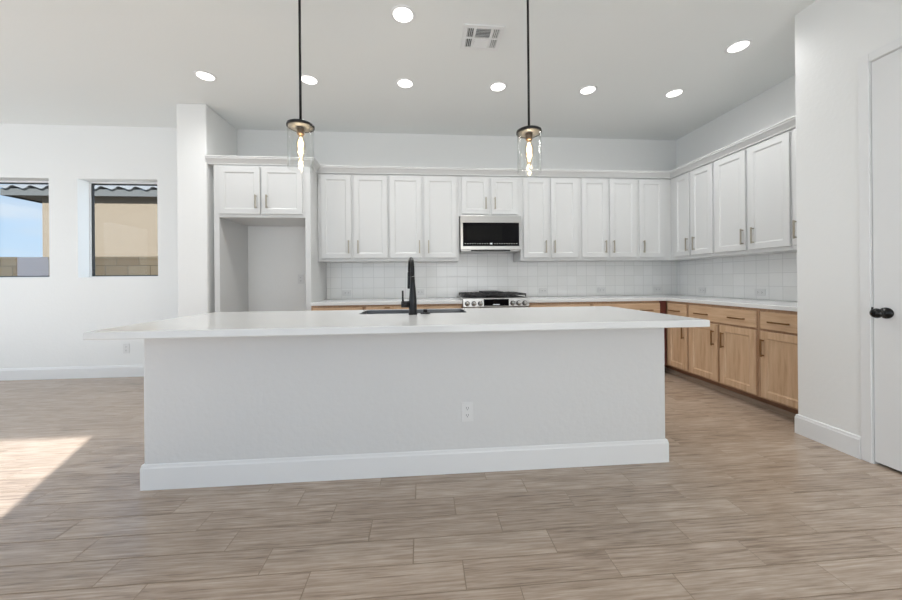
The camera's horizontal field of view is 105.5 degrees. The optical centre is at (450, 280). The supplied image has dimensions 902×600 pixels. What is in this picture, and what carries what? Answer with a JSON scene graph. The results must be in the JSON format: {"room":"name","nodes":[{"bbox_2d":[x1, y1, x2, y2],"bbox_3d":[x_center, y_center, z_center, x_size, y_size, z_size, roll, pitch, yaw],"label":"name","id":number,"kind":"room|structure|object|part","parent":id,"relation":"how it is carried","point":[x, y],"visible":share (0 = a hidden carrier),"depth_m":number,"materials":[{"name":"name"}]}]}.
{"room":"kitchen","nodes":[
{"label":"kitchen","id":0,"kind":"room"},
{"bbox_2d":[176,103,236,317],"bbox_3d":[-2.797,-0.362,3.986,0.305,3.064,0.625,-1,0,-5],"label":"wall","id":1,"kind":"structure","parent":0,"point":[201,131],"depth_m":3.68,"materials":[{"name":"white paint"}]},
{"bbox_2d":[0,123,675,368],"bbox_3d":[-2.105,-0.368,4.456,10.924,3.064,0.200,-1,0,-5],"label":"wall","id":2,"kind":"structure","parent":0,"point":[43,321],"depth_m":4.22,"materials":[{"name":"white paint"}]},
{"bbox_2d":[0,181,49,277],"bbox_3d":[-5.313,-0.627,4.267,0.915,1.202,0.042,-1,0,-5],"label":"window","id":3,"kind":"structure","parent":2,"relation":"in","point":[1,182],"depth_m":4.25,"materials":[{"name":"white paint"}]},
{"bbox_2d":[0,365,143,380],"bbox_3d":[-5.144,1.121,4.103,4.383,0.140,0.014,-1,0,-5],"label":"baseboard","id":4,"kind":"structure","parent":2,"relation":"attached to","point":[119,370],"depth_m":4.14,"materials":[{"name":"white paint"}]},
{"bbox_2d":[89,182,157,277],"bbox_3d":[-4.086,-0.638,4.366,0.910,1.202,0.042,-1,0,-5],"label":"window","id":5,"kind":"structure","parent":2,"relation":"in","point":[91,184],"depth_m":4.33,"materials":[{"name":"white paint"}]},
{"bbox_2d":[123,344,129,352],"bbox_3d":[-3.974,0.836,4.200,0.072,0.118,0.008,-1,0,-5],"label":"wall outlet","id":6,"kind":"object","parent":2,"relation":"attached to","point":[126,347],"visible":1,"depth_m":4.20,"materials":[{"name":"white plastic"}]},
{"bbox_2d":[298,274,303,283],"bbox_3d":[-1.912,-0.016,4.366,0.072,0.118,0.008,-1,0,-5],"label":"wall outlet","id":7,"kind":"object","parent":2,"relation":"attached to","point":[300,276],"visible":1,"depth_m":4.36,"materials":[{"name":"white plastic"}]},
{"bbox_2d":[318,173,390,262],"bbox_3d":[-1.171,-0.745,4.226,0.822,1.040,0.398,-1,0,-5],"label":"upper cabinet","id":8,"kind":"object","parent":2,"relation":"attached to","point":[353,213],"visible":0.94,"depth_m":4.06,"materials":[{"name":"grey paint"}]},
{"bbox_3d":[-1.357,-0.752,4.054,0.348,0.986,0.020,-1,0,-5],"label":"door","id":9,"kind":"part","parent":8,"relation":"part of","materials":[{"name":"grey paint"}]},
{"bbox_3d":[-0.958,-0.755,4.086,0.392,0.986,0.020,-1,0,-5],"label":"door","id":10,"kind":"part","parent":8,"relation":"part of","materials":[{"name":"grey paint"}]},
{"bbox_2d":[317,115,795,178],"bbox_3d":[0.848,-1.324,3.481,4.736,0.081,2.178,-1,0,-5],"label":"trim","id":11,"kind":"structure","parent":8,"relation":"attached to","point":[789,123],"depth_m":4.11,"materials":[{"name":"grey paint"}]},
{"bbox_2d":[388,175,458,262],"bbox_3d":[-0.337,-0.752,4.294,0.849,1.040,0.398,-1,0,-5],"label":"upper cabinet","id":12,"kind":"object","parent":2,"relation":"attached to","point":[423,210],"visible":1,"depth_m":4.13,"materials":[{"name":"grey paint"}]},
{"bbox_3d":[-0.543,-0.759,4.120,0.377,0.986,0.020,-1,0,-5],"label":"door","id":13,"kind":"part","parent":12,"relation":"part of","materials":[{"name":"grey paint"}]},
{"bbox_3d":[-0.126,-0.763,4.153,0.392,0.986,0.020,-1,0,-5],"label":"door","id":14,"kind":"part","parent":12,"relation":"part of","materials":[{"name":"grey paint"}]},
{"bbox_2d":[459,176,519,216],"bbox_3d":[0.463,-1.032,4.358,0.759,0.495,0.398,-1,0,-5],"label":"upper cabinet","id":15,"kind":"object","parent":2,"relation":"attached to","point":[478,195],"visible":0.85,"depth_m":4.20,"materials":[{"name":"grey paint"}]},
{"bbox_3d":[0.292,-1.034,4.187,0.328,0.452,0.020,-1,0,-5],"label":"door","id":16,"kind":"part","parent":15,"relation":"part of","materials":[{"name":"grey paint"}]},
{"bbox_2d":[459,216,520,253],"bbox_3d":[0.470,-0.567,4.355,0.748,0.428,0.396,-1,0,-5],"label":"microwave","id":17,"kind":"object","parent":15,"relation":"attached to","point":[477,234],"visible":0.94,"depth_m":4.16,"materials":[{"name":"silver metal"}]},
{"bbox_3d":[0.487,-0.556,4.170,0.689,0.281,0.016,-1,0,-5],"label":"door glass","id":18,"kind":"part","parent":17,"relation":"part of","materials":[{"name":"black glass"}]},
{"bbox_3d":[0.653,-1.037,4.216,0.324,0.452,0.020,-1,0,-5],"label":"door","id":19,"kind":"part","parent":15,"relation":"part of","materials":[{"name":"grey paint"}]},
{"bbox_2d":[513,177,579,261],"bbox_3d":[1.220,-0.766,4.419,0.754,1.040,0.398,-1,0,-5],"label":"upper cabinet","id":20,"kind":"object","parent":2,"relation":"attached to","point":[549,206],"visible":0.96,"depth_m":4.25,"materials":[{"name":"grey paint"}]},
{"bbox_3d":[1.048,-0.773,4.248,0.313,0.986,0.020,-1,0,-5],"label":"door","id":21,"kind":"part","parent":20,"relation":"part of","materials":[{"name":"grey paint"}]},
{"bbox_3d":[1.410,-0.776,4.277,0.339,0.986,0.020,-1,0,-5],"label":"door","id":22,"kind":"part","parent":20,"relation":"part of","materials":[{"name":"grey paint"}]},
{"bbox_2d":[326,252,796,300],"bbox_3d":[0.867,-0.067,3.490,4.758,0.578,2.200,-1,0,-5],"label":"backsplash","id":23,"kind":"structure","parent":2,"relation":"attached to","point":[732,277],"depth_m":4.51,"materials":[{"name":"white tile"}]},
{"bbox_2d":[342,290,350,295],"bbox_3d":[-1.337,0.162,4.404,0.115,0.072,0.008,-1,0,-5],"label":"wall outlet","id":24,"kind":"object","parent":23,"relation":"attached to","point":[344,292],"visible":1,"depth_m":4.40,"materials":[{"name":"white plastic"}]},
{"bbox_2d":[416,289,423,294],"bbox_3d":[-0.404,0.154,4.479,0.115,0.072,0.008,-1,0,-5],"label":"wall outlet","id":25,"kind":"object","parent":23,"relation":"attached to","point":[418,291],"visible":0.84,"depth_m":4.48,"materials":[{"name":"white plastic"}]},
{"bbox_2d":[539,288,546,292],"bbox_3d":[1.240,0.139,4.612,0.115,0.072,0.008,-1,0,-5],"label":"wall outlet","id":26,"kind":"object","parent":23,"relation":"attached to","point":[541,290],"visible":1,"depth_m":4.61,"materials":[{"name":"white plastic"}]},
{"bbox_2d":[597,287,605,292],"bbox_3d":[2.051,0.132,4.677,0.115,0.072,0.008,-1,0,-5],"label":"wall outlet","id":27,"kind":"object","parent":23,"relation":"attached to","point":[599,289],"visible":1,"depth_m":4.68,"materials":[{"name":"white plastic"}]},
{"bbox_2d":[654,287,661,291],"bbox_3d":[2.855,0.125,4.742,0.115,0.072,0.008,-1,0,-5],"label":"wall outlet","id":28,"kind":"object","parent":23,"relation":"attached to","point":[656,289],"visible":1,"depth_m":4.74,"materials":[{"name":"white plastic"}]},
{"bbox_2d":[698,287,705,292],"bbox_3d":[3.175,0.127,4.341,0.008,0.072,0.115,-1,0,-5],"label":"wall outlet","id":29,"kind":"object","parent":23,"relation":"attached to","point":[700,289],"visible":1,"depth_m":4.35,"materials":[{"name":"white plastic"}]},
{"bbox_2d":[755,289,765,295],"bbox_3d":[3.236,0.126,3.594,0.008,0.072,0.115,-1,0,-5],"label":"wall outlet","id":30,"kind":"object","parent":23,"relation":"attached to","point":[758,292],"visible":1,"depth_m":3.59,"materials":[{"name":"white plastic"}]},
{"bbox_2d":[571,178,637,261],"bbox_3d":[1.977,-0.772,4.480,0.762,1.040,0.398,-1,0,-5],"label":"upper cabinet","id":31,"kind":"object","parent":2,"relation":"attached to","point":[607,206],"visible":0.95,"depth_m":4.32,"materials":[{"name":"grey paint"}]},
{"bbox_3d":[1.800,-0.780,4.308,0.330,0.986,0.020,-1,0,-5],"label":"door","id":32,"kind":"part","parent":31,"relation":"part of","materials":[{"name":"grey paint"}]},
{"bbox_3d":[2.171,-0.783,4.338,0.346,0.986,0.020,-1,0,-5],"label":"door","id":33,"kind":"part","parent":31,"relation":"part of","materials":[{"name":"grey paint"}]},
{"bbox_2d":[623,178,670,261],"bbox_3d":[2.583,-0.778,4.529,0.454,1.040,0.398,-1,0,-5],"label":"upper cabinet","id":34,"kind":"object","parent":2,"relation":"attached to","point":[653,195],"visible":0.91,"depth_m":4.37,"materials":[{"name":"grey paint"}]},
{"bbox_3d":[2.549,-0.787,4.369,0.323,0.986,0.020,-1,0,-5],"label":"door","id":35,"kind":"part","parent":34,"relation":"part of","materials":[{"name":"grey paint"}]},
{"bbox_2d":[0,0,815,139],"bbox_3d":[-1.843,-1.978,1.012,10.924,0.150,7.110,-1,0,-5],"label":"ceiling","id":36,"kind":"structure","parent":0,"point":[124,63],"depth_m":3.02,"materials":[{"name":"white paint"}]},
{"bbox_2d":[193,70,216,81],"bbox_3d":[-2.282,-1.895,3.189,0.180,0.006,0.180,-1,0,-5],"label":"recessed light","id":37,"kind":"object","parent":36,"relation":"in","point":[203,75],"visible":1,"depth_m":3.18,"materials":[{"name":"white paint"}]},
{"bbox_2d":[286,0,314,156],"bbox_3d":[-0.918,-1.294,2.089,0.160,1.234,0.160,-1,0,15],"label":"pendant lamp","id":38,"kind":"object","parent":36,"relation":"hanging from","point":[300,126],"visible":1,"depth_m":2.08,"materials":[{"name":"black metal"}]},
{"bbox_3d":[-0.920,-1.423,2.089,0.015,0.923,0.015,-1,0,-5],"label":"rod","id":39,"kind":"part","parent":38,"relation":"part of","materials":[{"name":"black metal"}]},
{"bbox_3d":[-0.915,-0.933,2.089,0.143,0.008,0.143,-1,0,-5],"label":"plate","id":40,"kind":"part","parent":38,"relation":"part of","materials":[{"name":"gold"}]},
{"bbox_2d":[297,126,304,135],"bbox_3d":[-0.915,-0.906,2.089,0.044,0.044,0.044,-1,0,-5],"label":"socket","id":41,"kind":"object","parent":38,"relation":"attached to","point":[300,129],"depth_m":2.07,"materials":[{"name":"gold metal"}]},
{"bbox_2d":[301,74,318,85],"bbox_3d":[-1.349,-1.903,3.264,0.180,0.006,0.180,-1,0,-5],"label":"recessed light","id":42,"kind":"object","parent":36,"relation":"in","point":[307,79],"visible":0.86,"depth_m":3.27,"materials":[{"name":"white plastic"}]},
{"bbox_2d":[390,5,414,23],"bbox_3d":[-0.346,-1.912,2.474,0.180,0.006,0.180,-1,0,-5],"label":"recessed light","id":43,"kind":"object","parent":36,"relation":"in","point":[401,14],"visible":1,"depth_m":2.47,"materials":[{"name":"white plastic"}]},
{"bbox_2d":[396,78,413,88],"bbox_3d":[-0.446,-1.911,3.336,0.180,0.006,0.180,-1,0,-5],"label":"recessed light","id":44,"kind":"object","parent":36,"relation":"in","point":[404,83],"visible":1,"depth_m":3.33,"materials":[{"name":"white plastic"}]},
{"bbox_2d":[460,24,504,50],"bbox_3d":[0.244,-1.914,2.715,0.312,0.013,0.274,-1,0,-5],"label":"ceiling vent","id":45,"kind":"object","parent":36,"relation":"in","point":[475,36],"visible":1,"depth_m":2.70,"materials":[{"name":"grey metal"}]},
{"bbox_2d":[489,82,506,91],"bbox_3d":[0.467,-1.919,3.410,0.180,0.006,0.180,-1,0,-5],"label":"recessed light","id":46,"kind":"object","parent":36,"relation":"in","point":[496,86],"visible":1,"depth_m":3.40,"materials":[{"name":"white plastic"}]},
{"bbox_2d":[516,0,541,160],"bbox_3d":[0.497,-1.306,2.203,0.160,1.234,0.160,-1,0,15],"label":"pendant lamp","id":47,"kind":"object","parent":36,"relation":"hanging from","point":[529,132],"visible":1,"depth_m":2.20,"materials":[{"name":"black"}]},
{"bbox_3d":[0.496,-1.435,2.203,0.015,0.923,0.015,-1,0,-5],"label":"rod","id":48,"kind":"part","parent":47,"relation":"part of","materials":[{"name":"black metal"}]},
{"bbox_2d":[525,132,532,141],"bbox_3d":[0.501,-0.919,2.203,0.044,0.044,0.044,-1,0,-5],"label":"socket","id":49,"kind":"object","parent":47,"relation":"attached to","point":[529,135],"depth_m":2.19,"materials":[{"name":"gold metal"}]},
{"bbox_3d":[0.500,-0.946,2.203,0.143,0.008,0.143,-1,0,-5],"label":"plate","id":50,"kind":"part","parent":47,"relation":"part of","materials":[{"name":"gold"}]},
{"bbox_2d":[579,85,597,94],"bbox_3d":[1.391,-1.928,3.484,0.180,0.006,0.180,-1,0,-5],"label":"recessed light","id":51,"kind":"object","parent":36,"relation":"in","point":[590,89],"visible":1,"depth_m":3.48,"materials":[{"name":"white plastic"}]},
{"bbox_2d":[664,88,684,97],"bbox_3d":[2.315,-1.936,3.558,0.180,0.006,0.180,-1,0,-5],"label":"recessed light","id":52,"kind":"object","parent":36,"relation":"in","point":[674,93],"visible":1,"depth_m":3.56,"materials":[{"name":"white plastic"}]},
{"bbox_2d":[724,39,752,53],"bbox_3d":[2.383,-1.936,2.847,0.180,0.006,0.180,-1,0,-5],"label":"recessed light","id":53,"kind":"object","parent":36,"relation":"in","point":[738,46],"visible":1,"depth_m":2.84,"materials":[{"name":"white plastic"}]},
{"bbox_2d":[0,371,901,599],"bbox_3d":[-1.814,1.221,1.012,10.924,0.120,7.110,-1,0,-5],"label":"floor","id":54,"kind":"structure","parent":0,"point":[744,505],"depth_m":1.61,"materials":[{"name":"brown wood"}]},
{"bbox_2d":[205,155,326,311],"bbox_3d":[-2.076,-0.087,4.025,1.130,2.502,0.659,-1,0,-5],"label":"surround","id":55,"kind":"object","parent":54,"relation":"on","point":[248,190],"visible":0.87,"depth_m":3.76,"materials":[{"name":"grey paint"}]},
{"bbox_3d":[-2.555,-0.042,4.015,0.056,2.420,0.603,-1,0,-5],"label":"panel","id":56,"kind":"part","parent":55,"relation":"part of","materials":[{"name":"grey paint"}]},
{"bbox_3d":[-2.291,-0.974,3.723,0.422,0.511,0.020,-1,0,-5],"label":"door","id":57,"kind":"part","parent":55,"relation":"part of","materials":[{"name":"grey paint"}]},
{"bbox_3d":[-2.115,-0.854,3.711,0.013,0.145,0.032,-1,0,-5],"label":"handle","id":58,"kind":"part","parent":55,"relation":"part of","materials":[{"name":"silver metal"}]},
{"bbox_3d":[-2.074,-1.298,3.874,1.130,0.081,0.356,-1,0,-5],"label":"crown","id":59,"kind":"part","parent":55,"relation":"part of","materials":[{"name":"grey paint"}]},
{"bbox_3d":[-1.848,-0.978,3.759,0.427,0.511,0.020,-1,0,-5],"label":"door","id":60,"kind":"part","parent":55,"relation":"part of","materials":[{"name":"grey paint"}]},
{"bbox_3d":[-1.599,-0.051,4.091,0.058,2.420,0.603,-1,0,-5],"label":"panel","id":61,"kind":"part","parent":55,"relation":"part of","materials":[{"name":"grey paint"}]},
{"bbox_2d":[311,305,363,310],"bbox_3d":[-1.272,0.718,4.080,0.573,0.878,0.664,-1,0,-5],"label":"base cabinet","id":62,"kind":"object","parent":54,"relation":"on","point":[339,307],"visible":0.06,"depth_m":3.79,"materials":[{"name":"brown wood"}]},
{"bbox_3d":[-1.252,0.378,3.791,0.534,0.147,0.020,-1,0,-5],"label":"drawer","id":63,"kind":"part","parent":62,"relation":"part of","materials":[{"name":"brown wood"}]},
{"bbox_2d":[364,305,408,309],"bbox_3d":[-0.726,0.713,4.124,0.517,0.878,0.664,-1,0,-5],"label":"base cabinet","id":64,"kind":"object","parent":54,"relation":"on","point":[366,307],"visible":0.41,"depth_m":3.83,"materials":[{"name":"brown wood"}]},
{"bbox_2d":[140,328,668,490],"bbox_3d":[-0.212,0.710,2.401,3.083,0.875,0.774,-1,0,-5],"label":"kitchen island","id":65,"kind":"object","parent":54,"relation":"on","point":[219,411],"visible":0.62,"depth_m":2.01,"materials":[{"name":"white paint"}]},
{"bbox_2d":[83,306,709,339],"bbox_3d":[-0.205,0.252,2.277,3.184,0.038,1.039,-1,0,-5],"label":"island countertop","id":66,"kind":"structure","parent":65,"relation":"on","point":[325,322],"depth_m":1.88,"materials":[{"name":"white stone"}]},
{"bbox_2d":[401,257,416,314],"bbox_3d":[-0.292,0.034,2.428,0.108,0.398,0.237,-1,0,-5],"label":"faucet","id":67,"kind":"object","parent":66,"relation":"on","point":[411,304],"visible":1,"depth_m":2.33,"materials":[{"name":"black metal"}]},
{"bbox_3d":[-0.313,0.128,2.337,0.052,0.116,0.044,-1,0,-5],"label":"lever","id":68,"kind":"part","parent":67,"relation":"part of","materials":[{"name":"black metal"}]},
{"bbox_3d":[-0.283,-0.096,2.434,0.028,0.137,0.217,-1,0,-13],"label":"spout","id":69,"kind":"part","parent":67,"relation":"part of","materials":[{"name":"black metal"}]},
{"bbox_2d":[360,309,466,313],"bbox_3d":[-0.278,0.362,2.591,0.764,0.252,0.339,-1,0,-5],"label":"sink","id":70,"kind":"object","parent":66,"relation":"in","point":[429,310],"visible":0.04,"depth_m":2.75,"materials":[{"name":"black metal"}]},
{"bbox_2d":[420,309,430,313],"bbox_3d":[-0.179,0.217,2.393,0.072,0.030,0.072,-1,0,-5],"label":"button","id":71,"kind":"object","parent":66,"relation":"on","point":[425,311],"visible":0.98,"depth_m":2.38,"materials":[{"name":"black metal"}]},
{"bbox_3d":[-0.207,1.077,2.385,3.083,0.140,0.742,-1,0,-5],"label":"baseboard","id":72,"kind":"part","parent":65,"relation":"part of","materials":[{"name":"white paint"}]},
{"bbox_2d":[461,401,472,421],"bbox_3d":[0.097,0.782,2.043,0.072,0.118,0.008,-1,0,-5],"label":"wall outlet","id":73,"kind":"object","parent":65,"relation":"attached to","point":[466,407],"visible":1,"depth_m":2.04,"materials":[{"name":"white plastic"}]},
{"bbox_2d":[417,304,461,308],"bbox_3d":[-0.177,0.708,4.168,0.578,0.878,0.664,-1,0,-5],"label":"base cabinet","id":74,"kind":"object","parent":54,"relation":"on","point":[419,306],"visible":0.05,"depth_m":3.88,"materials":[{"name":"brown wood"}]},
{"bbox_2d":[310,298,462,305],"bbox_3d":[-0.728,0.255,4.136,1.675,0.035,0.640,-1,0,-5],"label":"countertop","id":75,"kind":"structure","parent":74,"relation":"on","point":[329,302],"depth_m":3.87,"materials":[{"name":"white stone"}]},
{"bbox_3d":[-0.158,0.368,3.879,0.541,0.147,0.020,-1,0,-5],"label":"drawer","id":76,"kind":"part","parent":74,"relation":"part of","materials":[{"name":"brown wood"}]},
{"bbox_2d":[457,291,528,307],"bbox_3d":[0.491,0.637,4.191,0.755,1.008,0.719,-1,0,-5],"label":"gas range","id":77,"kind":"object","parent":54,"relation":"on","point":[481,299],"visible":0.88,"depth_m":3.90,"materials":[{"name":"silver metal"}]},
{"bbox_2d":[457,295,523,298],"bbox_3d":[0.484,0.206,4.234,0.755,0.018,0.633,-1,0,-5],"label":"cooktop","id":78,"kind":"object","parent":77,"relation":"in","point":[461,296],"depth_m":4.01,"materials":[{"name":"silver metal"}]},
{"bbox_3d":[0.512,0.253,3.892,0.755,0.111,0.041,-1,0,-5],"label":"control panel","id":79,"kind":"part","parent":77,"relation":"part of","materials":[{"name":"silver metal"}]},
{"bbox_2d":[529,302,590,306],"bbox_3d":[1.246,0.695,4.283,0.760,0.878,0.664,-1,0,-5],"label":"base cabinet","id":80,"kind":"object","parent":54,"relation":"on","point":[547,304],"visible":0.04,"depth_m":4.00,"materials":[{"name":"brown wood"}]},
{"bbox_3d":[1.266,0.355,3.994,0.721,0.147,0.020,-1,0,-5],"label":"drawer","id":81,"kind":"part","parent":80,"relation":"part of","materials":[{"name":"brown wood"}]},
{"bbox_2d":[591,301,665,364],"bbox_3d":[2.086,0.688,4.351,0.920,0.878,0.664,-1,0,-5],"label":"base cabinet","id":82,"kind":"object","parent":54,"relation":"on","point":[650,306],"visible":0.23,"depth_m":4.07,"materials":[{"name":"brown wood"}]},
{"bbox_3d":[2.077,0.348,4.059,0.825,0.147,0.020,-1,0,-5],"label":"drawer","id":83,"kind":"part","parent":82,"relation":"part of","materials":[{"name":"brown wood"}]},
{"bbox_2d":[665,301,695,381],"bbox_3d":[2.857,0.681,4.269,0.664,0.878,0.956,-1,0,-5],"label":"base cabinet","id":84,"kind":"object","parent":54,"relation":"on","point":[677,339],"visible":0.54,"depth_m":3.93,"materials":[{"name":"brown wood"}]},
{"bbox_2d":[528,295,796,311],"bbox_3d":[2.079,0.230,3.583,2.317,0.035,2.192,-1,0,-5],"label":"countertop","id":85,"kind":"structure","parent":84,"relation":"on","point":[737,302],"depth_m":3.95,"materials":[{"name":"white stone"}]},
{"bbox_3d":[2.590,0.344,3.932,0.020,0.147,0.293,-1,0,-5],"label":"drawer","id":86,"kind":"part","parent":84,"relation":"part of","materials":[{"name":"brown wood"}]},
{"bbox_3d":[2.594,0.718,3.932,0.020,0.564,0.293,-1,0,-5],"label":"door","id":87,"kind":"part","parent":84,"relation":"part of","materials":[{"name":"brown wood"}]},
{"bbox_2d":[689,303,768,408],"bbox_3d":[2.928,0.680,3.394,0.664,0.878,0.793,-1,0,-5],"label":"base cabinet","id":88,"kind":"object","parent":54,"relation":"on","point":[724,357],"visible":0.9,"depth_m":3.28,"materials":[{"name":"brown wood"}]},
{"bbox_3d":[2.623,0.718,3.568,0.020,0.564,0.362,-1,0,-5],"label":"door","id":89,"kind":"part","parent":88,"relation":"part of","materials":[{"name":"brown wood"}]},
{"bbox_3d":[2.606,0.574,3.428,0.032,0.150,0.013,-1,0,-5],"label":"handle","id":90,"kind":"part","parent":88,"relation":"part of","materials":[{"name":"brown metal"}]},
{"bbox_3d":[2.615,0.577,3.316,0.032,0.150,0.013,-1,0,-5],"label":"handle","id":91,"kind":"part","parent":88,"relation":"part of","materials":[{"name":"brown metal"}]},
{"bbox_3d":[2.635,0.343,3.372,0.020,0.147,0.756,-1,0,-5],"label":"drawer","id":92,"kind":"part","parent":88,"relation":"part of","materials":[{"name":"brown wood"}]},
{"bbox_3d":[2.654,0.718,3.179,0.020,0.564,0.368,-1,0,-5],"label":"door","id":93,"kind":"part","parent":88,"relation":"part of","materials":[{"name":"brown wood"}]},
{"bbox_2d":[759,309,797,418],"bbox_3d":[2.977,0.680,2.778,0.664,0.878,0.437,-1,0,-5],"label":"base cabinet","id":94,"kind":"object","parent":54,"relation":"on","point":[778,341],"visible":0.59,"depth_m":2.80,"materials":[{"name":"brown wood"}]},
{"bbox_3d":[2.647,0.577,2.924,0.032,0.150,0.013,-1,0,-5],"label":"handle","id":95,"kind":"part","parent":94,"relation":"part of","materials":[{"name":"brown metal"}]},
{"bbox_3d":[2.656,0.349,2.787,0.032,0.013,0.160,-1,0,-5],"label":"handle","id":96,"kind":"part","parent":94,"relation":"part of","materials":[{"name":"brown metal"}]},
{"bbox_3d":[2.685,0.343,2.755,0.020,0.147,0.402,-1,0,-5],"label":"drawer","id":97,"kind":"part","parent":94,"relation":"part of","materials":[{"name":"brown wood"}]},
{"bbox_3d":[2.688,0.717,2.755,0.020,0.564,0.402,-1,0,-5],"label":"door","id":98,"kind":"part","parent":94,"relation":"part of","materials":[{"name":"brown wood"}]},
{"bbox_2d":[676,75,796,301],"bbox_3d":[3.517,-0.418,1.442,0.200,3.064,6.710,-1,0,-5],"label":"wall","id":99,"kind":"structure","parent":0,"point":[776,104],"depth_m":3.81,"materials":[{"name":"white paint"}]},
{"bbox_2d":[654,161,741,261],"bbox_3d":[2.982,-0.781,4.256,0.398,1.040,1.008,-1,0,-5],"label":"upper cabinet","id":100,"kind":"object","parent":99,"relation":"attached to","point":[693,191],"visible":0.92,"depth_m":4.01,"materials":[{"name":"grey paint"}]},
{"bbox_3d":[2.829,-0.789,4.207,0.020,0.986,0.239,-1,0,-5],"label":"door","id":101,"kind":"part","parent":100,"relation":"part of","materials":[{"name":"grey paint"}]},
{"bbox_3d":[2.853,-0.789,3.907,0.020,0.986,0.302,-1,0,-5],"label":"door","id":102,"kind":"part","parent":100,"relation":"part of","materials":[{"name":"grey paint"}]},
{"bbox_2d":[714,129,796,255],"bbox_3d":[3.054,-0.782,3.358,0.398,1.040,0.792,-1,0,-5],"label":"upper cabinet","id":103,"kind":"object","parent":99,"relation":"attached to","point":[754,183],"visible":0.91,"depth_m":3.26,"materials":[{"name":"grey paint"}]},
{"bbox_3d":[2.882,-0.790,3.546,0.020,0.986,0.354,-1,0,-5],"label":"door","id":104,"kind":"part","parent":103,"relation":"part of","materials":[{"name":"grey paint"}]},
{"bbox_3d":[2.880,-0.430,3.284,0.032,0.155,0.013,-1,0,-5],"label":"handle","id":105,"kind":"part","parent":103,"relation":"part of","materials":[{"name":"silver metal"}]},
{"bbox_3d":[2.914,-0.790,3.150,0.020,0.986,0.376,-1,0,-5],"label":"door","id":106,"kind":"part","parent":103,"relation":"part of","materials":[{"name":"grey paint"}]},
{"bbox_2d":[792,128,796,249],"bbox_3d":[3.102,-0.782,2.767,0.398,1.040,0.392,-1,0,-5],"label":"upper cabinet","id":107,"kind":"object","parent":99,"relation":"attached to","point":[794,221],"visible":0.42,"depth_m":2.92,"materials":[{"name":"grey paint"}]},
{"bbox_3d":[2.910,-0.431,2.905,0.032,0.155,0.013,-1,0,-5],"label":"handle","id":108,"kind":"part","parent":107,"relation":"part of","materials":[{"name":"silver metal"}]},
{"bbox_2d":[795,0,901,463],"bbox_3d":[2.777,-0.412,0.277,0.120,3.064,4.507,-1,0,-5],"label":"wall","id":109,"kind":"structure","parent":0,"point":[831,36],"depth_m":2.30,"materials":[{"name":"white paint"}]},
{"bbox_2d":[795,414,860,458],"bbox_3d":[2.607,1.052,2.347,0.114,0.140,0.380,-1,0,-5],"label":"baseboard","id":110,"kind":"structure","parent":109,"relation":"attached to","point":[849,443],"depth_m":2.31,"materials":[{"name":"white paint"}]},
{"bbox_2d":[858,37,901,462],"bbox_3d":[2.634,-0.133,1.659,0.069,2.510,0.995,-1,0,-5],"label":"trim","id":111,"kind":"structure","parent":109,"relation":"attached to","point":[863,62],"depth_m":2.12,"materials":[{"name":"white paint"}]},
{"bbox_2d":[869,48,901,471],"bbox_3d":[2.589,-0.113,1.657,0.126,2.434,0.882,-1,0,-5],"label":"door","id":112,"kind":"structure","parent":109,"relation":"in","point":[886,72],"depth_m":2.03,"materials":[{"name":"white paint"}]},
{"bbox_3d":[2.541,0.195,2.032,0.085,0.066,0.066,-1,0,-5],"label":"knob","id":113,"kind":"part","parent":112,"relation":"part of","materials":[{"name":"black metal"}]},
{"label":"outside","id":114,"kind":"structure","parent":0,"visible":0},
{"bbox_3d":[-9.949,1.454,11.593,14.000,0.200,15.290,-1,0,-5],"label":"ground","id":115,"kind":"structure","parent":114,"visible":0},
{"bbox_2d":[0,184,157,256],"bbox_3d":[-5.977,-1.244,11.423,8.460,5.124,7.270,-1,0,-5],"label":"house","id":116,"kind":"structure","parent":115,"relation":"on","point":[126,217],"depth_m":7.90,"materials":[{"name":"beige paint"}]},
{"bbox_2d":[0,256,157,275],"bbox_3d":[-7.892,0.450,6.488,10.300,1.770,0.230,-1,0,-5],"label":"fence","id":117,"kind":"object","parent":115,"relation":"on","point":[9,266],"visible":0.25,"depth_m":6.49,"materials":[{"name":"paint"}]},
{"bbox_3d":[-7.797,0.451,6.495,0.548,1.768,0.180,-1,0,-5],"label":"fence panel","id":118,"kind":"part","parent":117,"relation":"part of","materials":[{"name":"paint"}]}
]}

